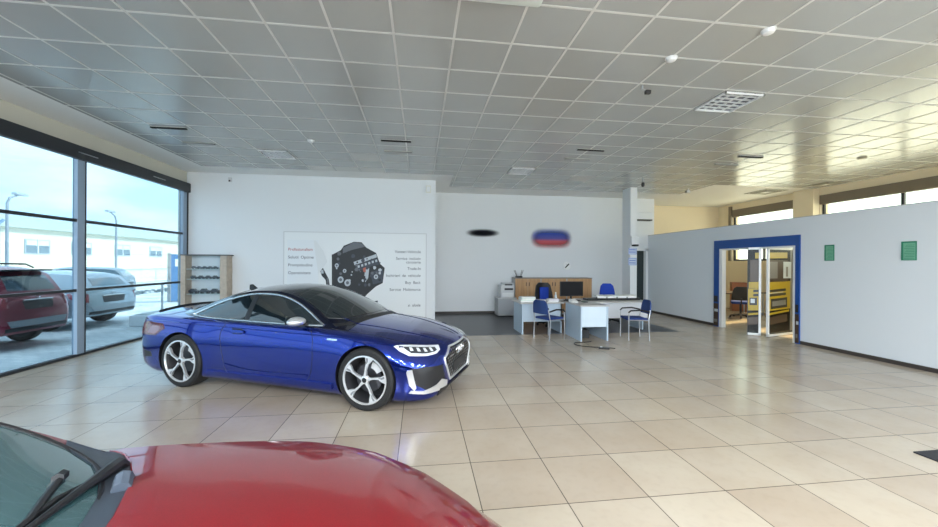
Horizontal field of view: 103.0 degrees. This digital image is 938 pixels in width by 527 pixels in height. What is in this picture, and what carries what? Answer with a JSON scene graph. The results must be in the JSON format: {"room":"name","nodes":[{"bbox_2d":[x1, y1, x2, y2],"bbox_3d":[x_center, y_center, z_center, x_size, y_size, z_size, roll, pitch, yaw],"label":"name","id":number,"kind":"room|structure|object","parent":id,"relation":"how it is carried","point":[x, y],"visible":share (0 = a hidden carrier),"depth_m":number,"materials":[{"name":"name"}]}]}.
{"room":"car showroom","nodes":[
{"label":"car showroom","id":0,"kind":"room"},
{"bbox_2d":[0,99,186,304],"bbox_3d":[-6.410,-0.355,2.888,0.200,3.930,19.400,0,0,-8],"label":"wall","id":1,"kind":"structure","parent":0,"point":[11,112],"depth_m":6.62,"materials":[{"name":"beige paint"}]},
{"bbox_2d":[0,158,188,377],"bbox_3d":[-6.155,-0.187,1.403,0.160,3.600,16.390,0,0,-8],"label":"window","id":2,"kind":"structure","parent":1,"relation":"in","point":[79,220],"depth_m":6.48,"materials":[{"name":"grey metal"}]},
{"bbox_2d":[0,118,190,192],"bbox_3d":[-6.043,-1.901,1.380,0.115,0.230,16.320,0,0,-8],"label":"trim","id":3,"kind":"structure","parent":1,"relation":"attached to","point":[8,129],"depth_m":6.41,"materials":[{"name":"grey metal"}]},
{"bbox_2d":[187,172,435,319],"bbox_3d":[-4.182,-0.346,10.862,6.300,3.930,1.970,0,0,-8],"label":"wall","id":4,"kind":"structure","parent":0,"point":[246,218],"depth_m":9.77,"materials":[{"name":"white paint"}]},
{"bbox_2d":[283,231,426,316],"bbox_3d":[-3.013,0.336,9.998,3.720,2.340,0.050,0,0,-8],"label":"poster","id":5,"kind":"object","parent":4,"relation":"attached to","point":[389,269],"visible":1,"depth_m":10.03,"materials":[{"name":"white paper"}]},
{"bbox_2d":[320,242,384,295],"bbox_3d":[-3.115,0.211,9.973,1.684,1.584,0.010,0,0,-7],"label":"picture","id":6,"kind":"object","parent":5,"relation":"attached to","point":[359,267],"depth_m":9.98,"materials":[{"name":"grey paper"}]},
{"bbox_2d":[426,185,430,192],"bbox_3d":[-1.115,-2.043,10.248,0.140,0.200,0.043,0,0,-8],"label":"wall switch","id":7,"kind":"object","parent":4,"relation":"attached to","point":[428,188],"visible":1,"depth_m":10.23,"materials":[{"name":"white plastic"}]},
{"bbox_2d":[0,0,937,206],"bbox_3d":[2.504,-2.388,3.957,18.130,0.260,20.000,0,0,-8],"label":"ceiling","id":8,"kind":"structure","parent":0,"point":[479,91],"depth_m":4.78,"materials":[{"name":"white tile"}]},
{"bbox_2d":[150,126,187,129],"bbox_3d":[-5.085,-2.294,6.317,0.560,0.024,0.070,0,0,-8],"label":"ceiling vent","id":9,"kind":"object","parent":8,"relation":"in","point":[152,127],"visible":1,"depth_m":6.30,"materials":[{"name":"grey metal"}]},
{"bbox_2d":[183,142,215,144],"bbox_3d":[-5.162,-2.295,7.134,0.560,0.024,0.070,0,0,-8],"label":"ceiling vent","id":10,"kind":"object","parent":8,"relation":"in","point":[197,143],"visible":1,"depth_m":7.11,"materials":[{"name":"grey metal"}]},
{"bbox_2d":[257,149,295,159],"bbox_3d":[-4.013,-2.282,7.810,0.570,0.032,0.570,0,0,-8],"label":"recessed light","id":11,"kind":"object","parent":8,"relation":"in","point":[270,154],"visible":1,"depth_m":7.81,"materials":[{"name":"white metal"}]},
{"bbox_2d":[381,139,410,142],"bbox_3d":[-1.352,-2.272,6.920,0.560,0.024,0.070,0,0,-8],"label":"ceiling vent","id":12,"kind":"object","parent":8,"relation":"in","point":[382,140],"visible":1,"depth_m":6.91,"materials":[{"name":"grey metal"}]},
{"bbox_2d":[384,150,411,152],"bbox_3d":[-1.440,-2.273,7.594,0.560,0.024,0.070,0,0,-8],"label":"ceiling vent","id":13,"kind":"object","parent":8,"relation":"in","point":[390,151],"visible":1,"depth_m":7.58,"materials":[{"name":"grey metal"}]},
{"bbox_2d":[466,0,542,6],"bbox_3d":[0.179,-2.234,3.026,0.920,0.070,0.281,0,0,-8],"label":"ceiling light","id":14,"kind":"object","parent":8,"relation":"attached to","point":[529,3],"visible":1,"depth_m":3.14,"materials":[{"name":"white plastic"}]},
{"bbox_2d":[507,167,535,174],"bbox_3d":[1.262,-2.252,9.110,0.570,0.032,0.570,0,0,-8],"label":"recessed light","id":15,"kind":"object","parent":8,"relation":"in","point":[514,170],"visible":1,"depth_m":9.13,"materials":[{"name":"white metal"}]},
{"bbox_2d":[564,158,589,160],"bbox_3d":[2.332,-2.251,8.050,0.560,0.024,0.070,0,0,-8],"label":"ceiling vent","id":16,"kind":"object","parent":8,"relation":"in","point":[564,158],"visible":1,"depth_m":8.03,"materials":[{"name":"grey metal"}]},
{"bbox_2d":[577,148,603,151],"bbox_3d":[2.417,-2.250,7.406,0.560,0.024,0.070,0,0,-8],"label":"ceiling vent","id":17,"kind":"object","parent":8,"relation":"in","point":[578,149],"visible":1,"depth_m":7.39,"materials":[{"name":"grey metal"}]},
{"bbox_2d":[642,85,650,94],"bbox_3d":[2.245,-2.202,4.721,0.102,0.120,0.062,0,0,-8],"label":"ceiling sensor","id":18,"kind":"object","parent":8,"relation":"attached to","point":[646,92],"visible":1,"depth_m":4.71,"materials":[{"name":"grey plastic"}]},
{"bbox_2d":[665,55,677,62],"bbox_3d":[2.227,-2.241,4.103,0.126,0.040,0.126,0,0,-8],"label":"smoke detector","id":19,"kind":"object","parent":8,"relation":"attached to","point":[672,58],"visible":1,"depth_m":4.07,"materials":[{"name":"white plastic"}]},
{"bbox_2d":[714,163,738,165],"bbox_3d":[5.813,-2.231,8.428,0.560,0.024,0.070,0,0,-8],"label":"ceiling vent","id":20,"kind":"object","parent":8,"relation":"in","point":[716,163],"visible":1,"depth_m":8.41,"materials":[{"name":"grey metal"}]},
{"bbox_2d":[694,91,764,112],"bbox_3d":[3.595,-2.236,5.181,0.570,0.032,0.570,0,0,-8],"label":"recessed light","id":21,"kind":"object","parent":8,"relation":"in","point":[727,101],"visible":1,"depth_m":5.16,"materials":[{"name":"white metal"}]},
{"bbox_2d":[737,155,762,158],"bbox_3d":[5.894,-2.230,7.813,0.560,0.024,0.070,0,0,-8],"label":"ceiling vent","id":22,"kind":"object","parent":8,"relation":"in","point":[740,156],"visible":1,"depth_m":7.80,"materials":[{"name":"grey metal"}]},
{"bbox_2d":[745,189,785,194],"bbox_3d":[9.185,-2.208,11.544,0.760,0.026,0.760,0,0,-8],"label":"ceiling vent","id":23,"kind":"object","parent":8,"relation":"in","point":[765,191],"visible":1,"depth_m":11.45,"materials":[{"name":"beige metal"}]},
{"bbox_2d":[760,26,776,35],"bbox_3d":[2.897,-2.237,3.606,0.126,0.040,0.126,0,0,-8],"label":"smoke detector","id":24,"kind":"object","parent":8,"relation":"attached to","point":[770,30],"visible":1,"depth_m":3.58,"materials":[{"name":"white plastic"}]},
{"bbox_2d":[809,182,844,185],"bbox_3d":[9.943,-2.203,10.383,0.520,0.026,0.520,0,0,-8],"label":"ceiling vent","id":25,"kind":"object","parent":8,"relation":"in","point":[824,183],"visible":1,"depth_m":10.31,"materials":[{"name":"beige metal"}]},
{"bbox_2d":[0,308,937,526],"bbox_3d":[2.417,1.720,4.053,17.630,0.123,19.400,0,0,-8],"label":"floor","id":26,"kind":"structure","parent":0,"point":[699,424],"depth_m":3.88,"materials":[{"name":"beige tile"}]},
{"bbox_2d":[179,254,233,304],"bbox_3d":[-6.607,0.690,9.398,1.120,1.830,0.298,0,0,-8],"label":"display case","id":27,"kind":"object","parent":26,"relation":"on","point":[224,262],"visible":0.62,"depth_m":9.47,"materials":[{"name":"beige wood"}]},
{"bbox_2d":[188,288,198,293],"bbox_3d":[-6.870,0.689,9.324,0.231,0.128,0.096,0,0,-4],"label":"model car","id":28,"kind":"object","parent":27,"relation":"on","point":[193,290],"visible":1,"depth_m":9.28,"materials":[{"name":"grey plastic"}]},
{"bbox_2d":[199,288,209,293],"bbox_3d":[-6.622,0.691,9.357,0.231,0.128,0.096,0,0,-8],"label":"model car","id":29,"kind":"object","parent":27,"relation":"on","point":[204,290],"visible":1,"depth_m":9.31,"materials":[{"name":"grey plastic"}]},
{"bbox_2d":[210,288,219,293],"bbox_3d":[-6.374,0.692,9.389,0.231,0.128,0.096,0,0,-11],"label":"model car","id":30,"kind":"object","parent":27,"relation":"on","point":[214,290],"visible":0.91,"depth_m":9.35,"materials":[{"name":"grey plastic"}]},
{"bbox_2d":[0,422,501,526],"bbox_3d":[-1.609,0.908,0.323,4.353,1.465,2.080,0,0,-21],"label":"hatchback car","id":31,"kind":"object","parent":26,"relation":"on","point":[46,480],"visible":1,"depth_m":1.05,"materials":[{"name":"red paint"}]},
{"bbox_2d":[110,470,134,492],"bbox_3d":[-0.970,0.611,1.046,0.045,0.060,0.093,0,0,-36],"label":"mirror","id":32,"kind":"object","parent":31,"relation":"attached to","point":[124,481],"depth_m":1.02,"materials":[{"name":"grey"}]},
{"bbox_2d":[106,441,491,526],"bbox_3d":[-0.409,0.723,0.796,1.206,0.247,1.579,0,0,-21],"label":"hood","id":33,"kind":"object","parent":31,"relation":"attached to","point":[245,483],"depth_m":1.09,"materials":[{"name":"red metal"}]},
{"bbox_2d":[142,283,469,410],"bbox_3d":[-2.277,0.963,5.370,4.506,1.341,2.098,0,0,16],"label":"car","id":34,"kind":"object","parent":26,"relation":"on","point":[310,336],"visible":1,"depth_m":4.60,"materials":[{"name":"blue paint"}]},
{"bbox_2d":[142,321,164,334],"bbox_3d":[-4.325,0.872,5.072,0.617,0.178,0.081,0,0,29],"label":"tail light","id":35,"kind":"object","parent":34,"relation":"attached to","point":[149,327],"depth_m":5.01,"materials":[{"name":"pink"}]},
{"bbox_2d":[286,317,305,325],"bbox_3d":[-1.994,0.673,4.327,0.172,0.103,0.246,0,0,16],"label":"mirror","id":36,"kind":"object","parent":34,"relation":"attached to","point":[291,321],"depth_m":4.27,"materials":[{"name":"silver metal"}]},
{"bbox_2d":[332,317,442,350],"bbox_3d":[-0.964,0.833,4.463,1.315,0.351,0.566,0,0,-7],"label":"hood","id":37,"kind":"object","parent":34,"relation":"attached to","point":[348,334],"depth_m":4.38,"materials":[{"name":"blue paint"}]},
{"bbox_2d":[444,336,469,378],"bbox_3d":[-0.146,1.180,4.776,0.063,0.398,1.015,0,0,16],"label":"grille","id":38,"kind":"object","parent":34,"relation":"attached to","point":[457,348],"depth_m":4.65,"materials":[{"name":"black plastic"}]},
{"bbox_2d":[494,296,516,315],"bbox_3d":[1.155,1.345,11.852,0.600,0.550,0.573,0,0,-8],"label":"base cabinet","id":39,"kind":"object","parent":26,"relation":"on","point":[503,306],"visible":0.7,"depth_m":11.57,"materials":[{"name":"grey laminate"}]},
{"bbox_2d":[498,282,513,297],"bbox_3d":[1.179,0.840,11.849,0.440,0.460,0.455,0,0,-8],"label":"printer","id":40,"kind":"object","parent":39,"relation":"on","point":[505,289],"visible":1,"depth_m":11.64,"materials":[{"name":"grey plastic"}]},
{"bbox_2d":[502,293,513,296],"bbox_3d":[1.215,0.975,11.641,0.360,0.130,0.018,0,0,-7],"label":"paper tray","id":41,"kind":"object","parent":40,"relation":"on","point":[503,294],"depth_m":11.63,"materials":[{"name":"white plastic"}]},
{"bbox_2d":[512,277,540,298],"bbox_3d":[1.869,1.056,12.190,0.860,1.195,0.460,0,0,-8],"label":"storage cabinet","id":42,"kind":"object","parent":26,"relation":"on","point":[524,286],"visible":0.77,"depth_m":11.98,"materials":[{"name":"brown wood"}]},
{"bbox_2d":[512,299,563,333],"bbox_3d":[1.658,1.282,9.106,1.060,0.736,0.820,0,0,-8],"label":"office desk","id":43,"kind":"object","parent":26,"relation":"on","point":[523,311],"visible":0.73,"depth_m":8.85,"materials":[{"name":"grey laminate"}]},
{"bbox_2d":[518,296,535,301],"bbox_3d":[1.387,0.853,8.939,0.380,0.117,0.297,0,0,-8],"label":"paper stack","id":44,"kind":"object","parent":43,"relation":"on","point":[521,298],"visible":0.9,"depth_m":8.81,"materials":[{"name":"white paper"}]},
{"bbox_2d":[546,298,559,301],"bbox_3d":[1.999,0.879,8.940,0.280,0.072,0.253,0,0,-8],"label":"paper stack","id":45,"kind":"object","parent":43,"relation":"on","point":[547,299],"visible":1,"depth_m":8.84,"materials":[{"name":"white paper"}]},
{"bbox_2d":[535,282,552,326],"bbox_3d":[2.104,1.091,10.042,0.592,1.129,0.620,0,0,-15],"label":"swivel chair","id":46,"kind":"object","parent":26,"relation":"on","point":[543,290],"visible":0.51,"depth_m":10.21,"materials":[{"name":"blue fabric"}]},
{"bbox_2d":[533,299,564,340],"bbox_3d":[1.740,1.226,8.246,0.556,0.860,0.554,0,0,-32],"label":"chair","id":47,"kind":"object","parent":26,"relation":"on","point":[539,306],"visible":1,"depth_m":8.11,"materials":[{"name":"blue fabric"}]},
{"bbox_2d":[539,277,566,313],"bbox_3d":[2.733,1.061,12.303,0.860,1.195,0.460,0,0,-8],"label":"storage cabinet","id":48,"kind":"object","parent":26,"relation":"on","point":[554,282],"visible":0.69,"depth_m":12.11,"materials":[{"name":"brown wood"}]},
{"bbox_2d":[564,277,591,298],"bbox_3d":[3.598,1.066,12.417,0.860,1.195,0.460,0,0,-8],"label":"storage cabinet","id":49,"kind":"object","parent":26,"relation":"on","point":[587,282],"visible":0.37,"depth_m":12.24,"materials":[{"name":"brown wood"}]},
{"bbox_2d":[582,327,588,337],"bbox_3d":[2.550,1.450,8.457,0.200,0.419,0.400,0,0,-8],"label":"computer tower","id":50,"kind":"object","parent":26,"relation":"on","point":[585,332],"visible":0.19,"depth_m":8.26,"materials":[{"name":"black plastic"}]},
{"bbox_2d":[564,301,609,340],"bbox_3d":[2.631,1.278,8.387,0.660,0.765,0.880,0,0,-8],"label":"office desk","id":51,"kind":"object","parent":26,"relation":"on","point":[593,315],"visible":0.98,"depth_m":8.04,"materials":[{"name":"grey laminate"}]},
{"bbox_2d":[569,299,577,302],"bbox_3d":[2.412,0.856,8.610,0.160,0.074,0.180,0,0,-8],"label":"paper stack","id":52,"kind":"object","parent":51,"relation":"on","point":[570,300],"visible":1,"depth_m":8.54,"materials":[{"name":"white paper"}]},
{"bbox_2d":[574,341,614,348],"bbox_3d":[2.473,1.650,7.492,0.515,0.018,0.742,0,0,-23],"label":"power cable","id":53,"kind":"object","parent":26,"relation":"on","point":[587,341],"visible":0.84,"depth_m":7.47,"materials":[{"name":"black plastic"}]},
{"bbox_2d":[599,283,619,323],"bbox_3d":[3.982,1.122,10.521,0.592,1.089,0.620,0,0,-2],"label":"swivel chair","id":54,"kind":"object","parent":26,"relation":"on","point":[605,288],"visible":0.42,"depth_m":10.74,"materials":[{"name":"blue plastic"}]},
{"bbox_2d":[573,298,652,329],"bbox_3d":[3.609,1.294,9.459,1.620,0.736,0.970,0,0,-8],"label":"office desk","id":55,"kind":"object","parent":26,"relation":"on","point":[615,305],"visible":0.38,"depth_m":9.09,"materials":[{"name":"grey laminate"}]},
{"bbox_2d":[583,297,639,299],"bbox_3d":[3.635,0.883,9.507,1.440,0.084,0.240,0,0,-8],"label":"document tray","id":56,"kind":"object","parent":55,"relation":"on","point":[596,298],"visible":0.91,"depth_m":9.39,"materials":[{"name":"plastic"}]},
{"bbox_2d":[594,295,605,297],"bbox_3d":[3.329,0.835,9.458,0.240,0.075,0.185,0,0,-8],"label":"paper pad","id":57,"kind":"object","parent":56,"relation":"on","point":[597,296],"visible":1,"depth_m":9.38,"materials":[{"name":"white paper"}]},
{"bbox_2d":[605,295,616,297],"bbox_3d":[3.597,0.836,9.493,0.240,0.075,0.185,0,0,-8],"label":"paper pad","id":58,"kind":"object","parent":56,"relation":"on","point":[607,296],"visible":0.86,"depth_m":9.41,"materials":[{"name":"white paper"}]},
{"bbox_2d":[625,294,635,297],"bbox_3d":[4.132,0.839,9.564,0.240,0.075,0.185,0,0,-8],"label":"paper pad","id":59,"kind":"object","parent":56,"relation":"on","point":[627,295],"visible":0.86,"depth_m":9.51,"materials":[{"name":"white paper"}]},
{"bbox_2d":[620,299,651,340],"bbox_3d":[3.719,1.237,8.288,0.556,0.860,0.554,0,0,3],"label":"chair","id":60,"kind":"object","parent":26,"relation":"on","point":[646,305],"visible":1,"depth_m":8.20,"materials":[{"name":"blue fabric"}]},
{"bbox_2d":[729,287,746,318],"bbox_3d":[8.461,1.202,11.610,0.592,0.979,0.620,0,0,32],"label":"swivel chair","id":61,"kind":"object","parent":26,"relation":"on","point":[739,294],"visible":0.81,"depth_m":11.46,"materials":[{"name":"black fabric"}]},
{"bbox_2d":[730,282,746,311],"bbox_3d":[9.732,1.189,13.479,0.440,1.020,0.520,0,0,28],"label":"base cabinet","id":62,"kind":"object","parent":26,"relation":"on","point":[733,307],"visible":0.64,"depth_m":13.31,"materials":[{"name":"red wood"}]},
{"bbox_2d":[726,291,765,314],"bbox_3d":[8.798,1.319,12.406,1.800,0.750,0.800,0,0,-12],"label":"table","id":63,"kind":"object","parent":26,"relation":"on","point":[727,292],"visible":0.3,"depth_m":12.26,"materials":[{"name":"brown"}]},
{"bbox_2d":[913,450,937,461],"bbox_3d":[4.629,1.669,2.805,1.270,0.011,1.150,0,0,-8],"label":"door mat","id":64,"kind":"object","parent":26,"relation":"on","point":[931,454],"visible":1,"depth_m":3.25,"materials":[{"name":"grey"}]},
{"bbox_3d":[2.516,1.290,9.259,0.560,0.740,0.780,0,0,-8],"label":"desk","id":65,"kind":"object","parent":26,"relation":"on","visible":0},
{"bbox_2d":[560,281,582,299],"bbox_3d":[2.574,0.684,9.377,0.620,0.470,0.180,0,0,-11],"label":"monitor","id":66,"kind":"object","parent":65,"relation":"on","point":[567,288],"visible":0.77,"depth_m":9.34,"materials":[{"name":"black plastic"}]},
{"bbox_2d":[435,193,653,311],"bbox_3d":[2.571,-0.308,13.198,7.700,3.930,1.300,0,0,-8],"label":"wall","id":67,"kind":"structure","parent":0,"point":[469,267],"depth_m":12.41,"materials":[{"name":"white paint"}]},
{"bbox_2d":[435,311,494,313],"bbox_3d":[2.095,1.615,12.475,6.570,0.080,0.014,0,0,-8],"label":"baseboard","id":68,"kind":"structure","parent":67,"relation":"attached to","point":[445,312],"depth_m":12.17,"materials":[{"name":"grey"}]},
{"bbox_2d":[472,230,493,235],"bbox_3d":[0.450,-1.005,12.255,1.240,0.300,0.010,0,0,-8],"label":"wall sign","id":69,"kind":"object","parent":67,"relation":"attached to","point":[478,232],"depth_m":12.25,"materials":[{"name":"black plastic"}]},
{"bbox_2d":[535,232,567,244],"bbox_3d":[2.774,-0.841,12.561,1.530,0.760,0.010,0,0,-8],"label":"wall sign","id":70,"kind":"object","parent":67,"relation":"attached to","point":[544,238],"depth_m":12.56,"materials":[{"name":"plastic"}]},
{"bbox_2d":[563,262,570,269],"bbox_3d":[3.311,0.082,12.619,0.280,0.280,0.042,0,0,-8],"label":"wall clock","id":71,"kind":"object","parent":67,"relation":"attached to","point":[566,265],"visible":1,"depth_m":12.61,"materials":[{"name":"white plastic"}]},
{"bbox_2d":[637,248,647,299],"bbox_3d":[5.805,0.577,12.959,0.860,2.200,0.060,0,0,-8],"label":"door","id":72,"kind":"structure","parent":67,"relation":"in","point":[642,253],"depth_m":12.98,"materials":[{"name":"white metal"}]},
{"bbox_2d":[637,212,652,220],"bbox_3d":[5.896,-1.613,12.865,0.870,0.280,0.225,0,0,-8],"label":"air conditioner","id":73,"kind":"object","parent":67,"relation":"attached to","point":[641,216],"visible":0.56,"depth_m":12.77,"materials":[{"name":"white paint"}]},
{"bbox_2d":[637,219,651,220],"bbox_3d":[5.898,-1.493,12.840,0.790,0.040,0.175,0,0,-7],"label":"air vent","id":74,"kind":"object","parent":73,"relation":"attached to","point":[637,219],"depth_m":12.77,"materials":[{"name":"black plastic"}]},
{"bbox_2d":[622,187,636,297],"bbox_3d":[4.840,-0.293,11.248,0.210,3.930,0.440,0,0,-8],"label":"pillar","id":75,"kind":"structure","parent":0,"point":[629,216],"depth_m":11.10,"materials":[{"name":"white paint"}]},
{"bbox_2d":[628,258,636,264],"bbox_3d":[4.833,-0.058,11.020,0.260,0.220,0.009,0,0,-8],"label":"notice sign","id":76,"kind":"object","parent":75,"relation":"attached to","point":[631,261],"visible":1,"depth_m":11.02,"materials":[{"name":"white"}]},
{"bbox_2d":[628,248,636,253],"bbox_3d":[4.835,-0.363,11.019,0.260,0.190,0.009,0,0,-8],"label":"notice sign","id":77,"kind":"object","parent":75,"relation":"attached to","point":[630,250],"visible":1,"depth_m":11.02,"materials":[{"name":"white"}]},
{"bbox_2d":[630,236,638,245],"bbox_3d":[4.873,-0.658,10.976,0.240,0.300,0.105,0,0,-8],"label":"wall dispenser","id":78,"kind":"object","parent":75,"relation":"attached to","point":[634,240],"visible":1,"depth_m":10.93,"materials":[{"name":"white paint"}]},
{"bbox_2d":[654,206,717,234],"bbox_3d":[8.090,-0.276,14.681,3.630,3.930,0.200,0,0,-8],"label":"wall","id":79,"kind":"structure","parent":0,"point":[667,219],"depth_m":14.62,"materials":[{"name":"beige paint"}]},
{"bbox_2d":[648,201,937,368],"bbox_3d":[7.492,0.367,4.063,0.120,2.650,18.100,0,0,-8],"label":"wall partition","id":80,"kind":"structure","parent":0,"point":[869,300],"depth_m":6.91,"materials":[{"name":"white paint"}]},
{"bbox_2d":[713,235,800,343],"bbox_3d":[6.846,0.540,8.946,0.184,2.290,2.290,0,0,-8],"label":"portal","id":81,"kind":"object","parent":80,"relation":"attached to","point":[790,241],"visible":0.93,"depth_m":8.96,"materials":[{"name":"blue"}]},
{"bbox_2d":[747,247,760,335],"bbox_3d":[6.676,0.649,8.729,0.256,2.050,0.045,0,0,31],"label":"door","id":82,"kind":"structure","parent":81,"relation":"attached to","point":[753,253],"depth_m":8.72,"materials":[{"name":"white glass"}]},
{"bbox_2d":[766,247,792,336],"bbox_3d":[7.289,0.653,8.724,1.016,2.050,0.046,0,0,-23],"label":"door","id":83,"kind":"structure","parent":81,"relation":"attached to","point":[779,261],"depth_m":8.70,"materials":[{"name":"grey metal"}]},
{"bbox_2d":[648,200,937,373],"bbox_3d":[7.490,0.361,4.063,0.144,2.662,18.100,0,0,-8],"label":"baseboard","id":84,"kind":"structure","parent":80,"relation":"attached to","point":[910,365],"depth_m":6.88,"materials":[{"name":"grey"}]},
{"bbox_2d":[824,245,833,260],"bbox_3d":[7.007,-0.208,7.251,0.015,0.310,0.170,0,0,-8],"label":"notice","id":85,"kind":"object","parent":80,"relation":"attached to","point":[828,249],"visible":1,"depth_m":7.25,"materials":[{"name":"teal paper"}]},
{"bbox_2d":[901,241,916,259],"bbox_3d":[7.163,-0.206,6.072,0.015,0.310,0.190,0,0,-8],"label":"notice","id":86,"kind":"object","parent":80,"relation":"attached to","point":[908,248],"visible":1,"depth_m":6.06,"materials":[{"name":"teal paper"}]},
{"bbox_2d":[718,167,937,312],"bbox_3d":[11.195,-0.252,5.306,0.520,3.930,19.600,0,0,-8],"label":"wall","id":87,"kind":"structure","parent":0,"point":[805,202],"depth_m":11.46,"materials":[{"name":"beige paint"}]},
{"bbox_2d":[728,200,792,260],"bbox_3d":[10.188,-1.128,12.989,0.200,2.060,2.600,0,0,-8],"label":"window","id":88,"kind":"structure","parent":87,"relation":"in","point":[786,205],"depth_m":13.16,"materials":[{"name":"brown"}]},
{"bbox_2d":[820,176,937,213],"bbox_3d":[10.704,-1.052,9.225,0.160,1.920,3.700,0,0,-8],"label":"window","id":89,"kind":"structure","parent":87,"relation":"in","point":[927,183],"depth_m":9.52,"materials":[{"name":"brown"}]},
{"label":"outside","id":90,"kind":"structure","parent":0,"visible":0},
{"bbox_2d":[0,280,177,372],"bbox_3d":[-3.926,1.694,29.744,240.000,0.130,220.000,0,0,-8],"label":"ground","id":91,"kind":"structure","parent":90,"point":[57,343],"depth_m":8.06,"materials":[{"name":"grey concrete"}]},
{"bbox_2d":[5,192,28,265],"bbox_3d":[-22.618,-1.020,18.617,0.240,5.050,0.957,0,0,-8],"label":"street lamp","id":92,"kind":"object","parent":91,"relation":"on","point":[15,194],"visible":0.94,"depth_m":18.18,"materials":[{"name":"grey metal"}]},
{"bbox_2d":[0,263,68,340],"bbox_3d":[-10.550,0.786,6.984,4.412,1.636,1.502,0,0,-8],"label":"estate car","id":93,"kind":"object","parent":91,"relation":"on","point":[22,318],"visible":0.97,"depth_m":7.20,"materials":[{"name":"red paint"}]},
{"bbox_2d":[0,298,8,309],"bbox_3d":[-8.522,0.714,6.595,0.497,0.241,0.155,0,0,-22],"label":"tail light","id":94,"kind":"object","parent":93,"relation":"attached to","point":[4,302],"depth_m":6.69,"materials":[{"name":"red plastic"}]},
{"bbox_2d":[62,293,67,302],"bbox_3d":[-8.692,0.712,7.884,0.496,0.241,0.155,0,0,7],"label":"tail light","id":95,"kind":"object","parent":93,"relation":"attached to","point":[64,297],"depth_m":7.82,"materials":[{"name":"red"}]},
{"bbox_2d":[0,213,177,268],"bbox_3d":[-39.708,-1.109,41.168,8.800,5.000,68.800,0,0,-8],"label":"building","id":96,"kind":"structure","parent":91,"relation":"on","point":[40,243],"depth_m":33.46,"materials":[{"name":"grey"}]},
{"bbox_2d":[27,240,36,244],"bbox_3d":[-33.996,-1.613,29.009,0.005,0.390,0.800,0,0,-7],"label":"roller blind","id":97,"kind":"object","parent":96,"relation":"hanging from","point":[29,242],"depth_m":29.00,"materials":[{"name":"white"}]},
{"bbox_2d":[39,241,48,245],"bbox_3d":[-34.120,-1.614,29.951,0.005,0.390,0.800,0,0,-7],"label":"roller blind","id":98,"kind":"object","parent":96,"relation":"hanging from","point":[41,243],"depth_m":29.93,"materials":[{"name":"white"}]},
{"bbox_2d":[42,270,135,331],"bbox_3d":[-11.428,0.884,9.441,4.416,1.426,1.830,0,0,-8],"label":"hatchback car","id":99,"kind":"object","parent":91,"relation":"on","point":[101,305],"visible":0.47,"depth_m":9.47,"materials":[{"name":"silver metal"}]},
{"bbox_2d":[67,293,88,302],"bbox_3d":[-9.340,0.818,8.894,0.407,0.261,0.143,0,0,-26],"label":"tail light","id":100,"kind":"object","parent":99,"relation":"attached to","point":[69,295],"depth_m":8.84,"materials":[{"name":"red"}]},
{"bbox_2d":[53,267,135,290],"bbox_3d":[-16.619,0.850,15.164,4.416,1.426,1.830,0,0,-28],"label":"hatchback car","id":101,"kind":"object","parent":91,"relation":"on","point":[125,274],"visible":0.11,"depth_m":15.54,"materials":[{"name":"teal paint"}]},
{"bbox_2d":[105,210,116,267],"bbox_3d":[-23.379,-0.978,24.394,0.240,4.950,0.857,0,0,-8],"label":"street lamp","id":102,"kind":"object","parent":91,"relation":"on","point":[109,211],"visible":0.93,"depth_m":24.70,"materials":[{"name":"grey metal"}]},
{"bbox_2d":[129,310,158,326],"bbox_3d":[-8.424,1.464,10.291,0.700,0.300,1.500,0,0,-8],"label":"planter","id":103,"kind":"object","parent":91,"relation":"on","point":[137,320],"visible":0.25,"depth_m":9.54,"materials":[{"name":"white concrete"}]},
{"bbox_2d":[125,268,166,281],"bbox_3d":[-26.582,0.943,33.317,0.280,1.060,57.000,0,0,-8],"label":"wall","id":104,"kind":"structure","parent":91,"relation":"on","point":[153,274],"depth_m":30.46,"materials":[{"name":"white paint"}]},
{"bbox_2d":[134,287,166,294],"bbox_3d":[-17.202,1.489,19.534,1.335,0.135,10.985,0,0,-8],"label":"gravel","id":105,"kind":"object","parent":91,"relation":"on","point":[137,292],"visible":0.25,"depth_m":19.84,"materials":[{"name":"grey gravel"}]},
{"bbox_2d":[161,284,163,309],"bbox_3d":[-9.734,1.131,11.832,0.160,0.950,0.160,0,0,-8],"label":"bollard","id":106,"kind":"object","parent":91,"relation":"on","point":[162,286],"visible":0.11,"depth_m":11.81,"materials":[{"name":"grey metal"}]},
{"bbox_2d":[167,253,177,301],"bbox_3d":[-12.163,0.569,15.748,0.180,2.000,0.960,0,0,18],"label":"sign totem","id":107,"kind":"object","parent":91,"relation":"on","point":[172,259],"visible":0.43,"depth_m":15.35,"materials":[{"name":"blue metal"}]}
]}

